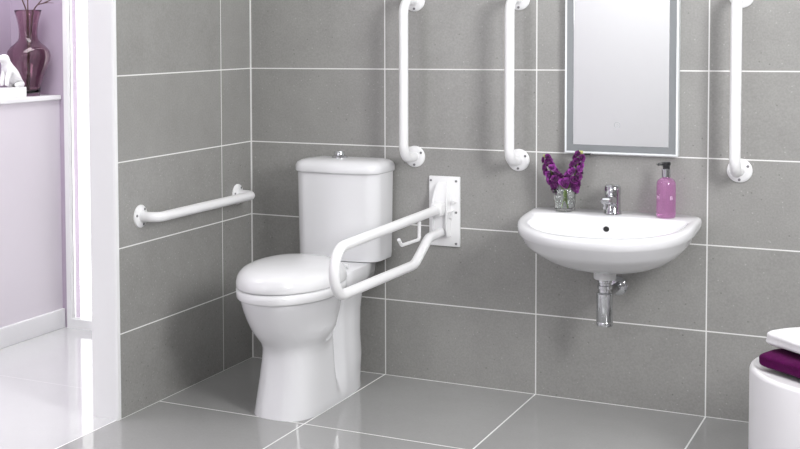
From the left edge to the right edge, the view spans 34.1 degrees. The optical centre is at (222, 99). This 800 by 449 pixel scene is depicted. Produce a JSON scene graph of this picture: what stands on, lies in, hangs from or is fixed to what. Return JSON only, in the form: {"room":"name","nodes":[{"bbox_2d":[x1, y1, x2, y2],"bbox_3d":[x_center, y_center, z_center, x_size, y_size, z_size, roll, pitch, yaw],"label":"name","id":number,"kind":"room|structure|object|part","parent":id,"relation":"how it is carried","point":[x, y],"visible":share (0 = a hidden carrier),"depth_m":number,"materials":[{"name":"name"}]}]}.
{"room":"accessible bathroom","nodes":[
{"label":"accessible bathroom","id":0,"kind":"room"},
{"bbox_2d":[0,0,10,87],"bbox_3d":[-2.650,-0.046,3.152,0.090,2.500,6.590,1,3,30],"label":"wall","id":1,"kind":"structure","parent":0,"point":[5,14],"depth_m":5.95,"materials":[{"name":"purple paint"}]},
{"bbox_2d":[0,100,62,327],"bbox_3d":[-1.671,0.600,4.533,0.275,1.050,3.290,1,3,30],"label":"wall","id":2,"kind":"structure","parent":0,"point":[30,165],"depth_m":5.69,"materials":[{"name":"purple paint"}]},
{"bbox_2d":[0,95,60,103],"bbox_3d":[-1.671,0.066,4.500,0.288,0.020,3.286,1,3,30],"label":"trim","id":3,"kind":"structure","parent":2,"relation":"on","point":[41,97],"depth_m":5.67,"materials":[{"name":"white paint"}]},
{"bbox_2d":[0,54,26,98],"bbox_3d":[-0.940,-0.105,5.618,0.072,0.192,0.185,1,3,30],"label":"animal figurine","id":4,"kind":"object","parent":3,"relation":"on","point":[15,88],"visible":1,"depth_m":5.60,"materials":[{"name":"white ceramic"}]},
{"bbox_2d":[7,10,50,95],"bbox_3d":[-0.877,-0.213,5.803,0.199,0.388,0.199,1,3,30],"label":"glass vase","id":5,"kind":"object","parent":3,"relation":"on","point":[29,56],"visible":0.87,"depth_m":5.75,"materials":[{"name":"purple glass"}]},
{"bbox_2d":[33,0,49,9],"bbox_3d":[-0.809,-0.299,5.780,0.170,0.521,0.043,-1,3,-2],"label":"bare twig","id":6,"kind":"object","parent":5,"relation":"in","point":[39,3],"visible":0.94,"depth_m":5.79,"materials":[{"name":"brown plant"}]},
{"bbox_2d":[0,308,65,348],"bbox_3d":[-1.540,1.083,4.485,0.017,0.088,3.288,1,3,30],"label":"baseboard","id":7,"kind":"structure","parent":2,"relation":"attached to","point":[21,331],"depth_m":5.69,"materials":[{"name":"white paint"}]},
{"bbox_2d":[10,0,80,326],"bbox_3d":[-0.431,-0.199,5.735,1.400,2.500,0.100,1,3,30],"label":"wall","id":8,"kind":"structure","parent":0,"point":[50,29],"depth_m":5.90,"materials":[{"name":"purple paint"}]},
{"bbox_2d":[62,0,91,330],"bbox_3d":[-0.314,-0.006,5.653,0.908,2.120,0.065,1,3,30],"label":"door","id":9,"kind":"structure","parent":8,"relation":"in","point":[73,321],"depth_m":5.86,"materials":[{"name":"white paint"}]},
{"bbox_3d":[-0.327,-0.002,5.651,0.839,2.028,0.006,1,3,30],"label":"glass","id":10,"kind":"part","parent":9,"relation":"part of","materials":[{"name":"white glass"}]},
{"bbox_2d":[116,0,251,418],"bbox_3d":[-0.132,-0.156,4.847,0.014,2.500,0.972,1,3,30],"label":"wall","id":11,"kind":"structure","parent":0,"point":[183,66],"depth_m":4.81,"materials":[{"name":"tile"}]},
{"bbox_2d":[134,184,254,227],"bbox_3d":[-0.077,0.397,4.854,0.093,0.084,0.798,1,3,30],"label":"grab bar","id":12,"kind":"object","parent":11,"relation":"attached to","point":[141,216],"visible":1,"depth_m":4.71,"materials":[{"name":"metal"}]},
{"bbox_3d":[-0.075,0.398,4.853,0.087,0.037,0.751,1,3,30],"label":"rail","id":13,"kind":"part","parent":12,"relation":"part of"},
{"bbox_2d":[249,0,253,356],"bbox_3d":[0.115,-0.180,5.263,0.004,2.500,0.004,1,3,30],"label":"trim","id":14,"kind":"structure","parent":11,"relation":"attached to","point":[249,0],"depth_m":5.28,"materials":[{"name":"white tile"}]},
{"bbox_2d":[0,314,748,448],"bbox_3d":[-0.811,1.274,2.275,5.400,0.080,6.950,1,3,30],"label":"floor","id":15,"kind":"structure","parent":0,"point":[386,411],"depth_m":4.46,"materials":[{"name":"tile"}]},
{"bbox_2d":[236,151,394,421],"bbox_3d":[0.314,0.655,4.702,0.368,0.885,0.856,1,3,30],"label":"toilet","id":16,"kind":"object","parent":15,"relation":"on","point":[309,338],"visible":0.94,"depth_m":4.58,"materials":[{"name":"white ceramic"}]},
{"bbox_3d":[0.240,0.664,4.546,0.342,0.037,0.510,1,3,30],"label":"seat","id":17,"kind":"part","parent":16,"relation":"part of","materials":[{"name":"white plastic"}]},
{"bbox_3d":[0.239,0.604,4.543,0.342,0.081,0.510,1,3,30],"label":"lid","id":18,"kind":"part","parent":16,"relation":"part of","materials":[{"name":"white plastic"}]},
{"bbox_3d":[0.464,0.249,4.966,0.356,0.052,0.210,1,3,30],"label":"cistern lid","id":19,"kind":"part","parent":16,"relation":"part of","materials":[{"name":"white ceramic"}]},
{"bbox_2d":[748,356,799,448],"bbox_3d":[1.853,0.961,3.699,0.624,0.350,0.624,1,3,30],"label":"bin","id":20,"kind":"object","parent":15,"relation":"on","point":[774,396],"visible":0.71,"depth_m":3.63,"materials":[{"name":"white plastic"}]},
{"bbox_2d":[760,349,799,377],"bbox_3d":[1.744,0.761,3.611,0.250,0.059,0.402,-2,3,-19],"label":"bath towel","id":21,"kind":"object","parent":20,"relation":"on","point":[782,360],"visible":0.96,"depth_m":3.68,"materials":[{"name":"purple fabric"}]},
{"bbox_2d":[766,327,799,353],"bbox_3d":[1.753,0.703,3.631,0.241,0.056,0.371,-1,3,-15],"label":"bath towel","id":22,"kind":"object","parent":21,"relation":"on","point":[788,339],"visible":1,"depth_m":3.71,"materials":[{"name":"white fabric"}]},
{"bbox_2d":[251,0,799,422],"bbox_3d":[1.567,-0.154,4.495,3.300,2.500,0.090,1,3,30],"label":"wall","id":23,"kind":"structure","parent":0,"point":[686,333],"depth_m":4.73,"materials":[{"name":"tile"}]},
{"bbox_2d":[328,175,460,299],"bbox_3d":[0.596,0.467,4.441,0.123,0.307,1.022,1,3,30],"label":"rail","id":24,"kind":"object","parent":23,"relation":"attached to","point":[443,212],"visible":1,"depth_m":4.65,"materials":[{"name":"metal"}]},
{"bbox_3d":[0.589,0.518,4.441,0.034,0.205,1.010,1,3,30],"label":"rail","id":25,"kind":"part","parent":24,"relation":"part of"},
{"bbox_3d":[0.845,0.422,4.880,0.123,0.267,0.010,1,3,30],"label":"wall plate","id":26,"kind":"part","parent":24,"relation":"part of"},
{"bbox_2d":[399,0,424,166],"bbox_3d":[0.704,-0.078,4.859,0.082,0.679,0.136,1,3,30],"label":"grab bar","id":27,"kind":"object","parent":23,"relation":"attached to","point":[414,156],"visible":1,"depth_m":4.81,"materials":[{"name":"metal"}]},
{"bbox_2d":[504,0,529,170],"bbox_3d":[1.056,-0.071,4.659,0.082,0.674,0.136,1,3,30],"label":"grab bar","id":28,"kind":"object","parent":23,"relation":"attached to","point":[517,159],"visible":1,"depth_m":4.61,"materials":[{"name":"metal"}]},
{"bbox_2d":[517,207,701,273],"bbox_3d":[1.291,0.495,4.361,0.586,0.182,0.478,1,3,30],"label":"basin","id":29,"kind":"object","parent":23,"relation":"attached to","point":[585,240],"visible":0.98,"depth_m":4.28,"materials":[{"name":"white ceramic"}]},
{"bbox_2d":[553,187,575,211],"bbox_3d":[1.218,0.354,4.572,0.085,0.080,0.085,1,3,30],"label":"glass tumbler","id":30,"kind":"object","parent":29,"relation":"on","point":[564,200],"visible":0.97,"depth_m":4.54,"materials":[{"name":"glass"}]},
{"bbox_2d":[541,154,564,191],"bbox_3d":[1.193,0.286,4.582,0.111,0.188,0.069,1,3,30],"label":"flower","id":31,"kind":"object","parent":30,"relation":"in","point":[548,161],"visible":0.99,"depth_m":4.58,"materials":[{"name":"purple plant"}]},
{"bbox_2d":[551,176,576,190],"bbox_3d":[1.217,0.326,4.569,0.096,0.109,0.089,1,3,30],"label":"flower","id":32,"kind":"object","parent":30,"relation":"in","point":[563,181],"visible":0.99,"depth_m":4.54,"materials":[{"name":"purple plant"}]},
{"bbox_2d":[563,150,585,193],"bbox_3d":[1.238,0.279,4.557,0.084,0.205,0.080,-1,3,-11],"label":"flower","id":33,"kind":"object","parent":30,"relation":"in","point":[576,179],"visible":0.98,"depth_m":4.54,"materials":[{"name":"purple plant"}]},
{"bbox_2d":[594,273,627,326],"bbox_3d":[1.352,0.676,4.476,0.074,0.190,0.237,1,3,30],"label":"trap","id":34,"kind":"object","parent":29,"relation":"attached to","point":[609,285],"visible":0.92,"depth_m":4.38,"materials":[{"name":"silver metal"}]},
{"bbox_2d":[600,184,621,213],"bbox_3d":[1.345,0.346,4.458,0.060,0.106,0.146,1,3,30],"label":"tap","id":35,"kind":"object","parent":29,"relation":"on","point":[611,202],"visible":1,"depth_m":4.47,"materials":[{"name":"silver metal"}]},
{"bbox_3d":[1.338,0.357,4.445,0.040,0.053,0.116,1,3,30],"label":"spout","id":36,"kind":"part","parent":35,"relation":"part of","materials":[{"name":"silver metal"}]},
{"bbox_3d":[1.359,0.311,4.481,0.056,0.039,0.084,1,3,30],"label":"lever handle","id":37,"kind":"part","parent":35,"relation":"part of","materials":[{"name":"silver metal"}]},
{"bbox_2d":[656,161,675,217],"bbox_3d":[1.516,0.306,4.388,0.064,0.190,0.064,1,3,30],"label":"soap dispenser","id":38,"kind":"object","parent":29,"relation":"on","point":[665,186],"visible":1,"depth_m":4.37,"materials":[{"name":"pink plastic"}]},
{"bbox_2d":[565,0,680,156],"bbox_3d":[1.404,-0.203,4.515,0.389,0.801,0.031,1,3,30],"label":"wall mirror","id":39,"kind":"object","parent":23,"relation":"attached to","point":[622,57],"visible":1,"depth_m":4.51,"materials":[{"name":"clear glass"}]},
{"bbox_2d":[727,0,753,182],"bbox_3d":[1.720,-0.053,4.284,0.082,0.673,0.136,1,3,30],"label":"grab bar","id":40,"kind":"object","parent":23,"relation":"attached to","point":[739,170],"visible":1,"depth_m":4.23,"materials":[{"name":"metal"}]},
{"bbox_3d":[1.718,-0.052,4.281,0.035,0.626,0.130,1,3,30],"label":"rail","id":41,"kind":"part","parent":40,"relation":"part of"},
{"bbox_3d":[-0.159,-0.159,4.907,0.092,2.500,1.075,1,3,30],"label":"wall partition","id":42,"kind":"structure","parent":0,"visible":0},
{"bbox_2d":[87,0,120,420],"bbox_3d":[-0.416,-0.133,4.438,0.106,2.500,0.020,1,3,30],"label":"trim","id":43,"kind":"structure","parent":42,"relation":"attached to","point":[101,14],"depth_m":4.45,"materials":[{"name":"white paint"}]}
]}

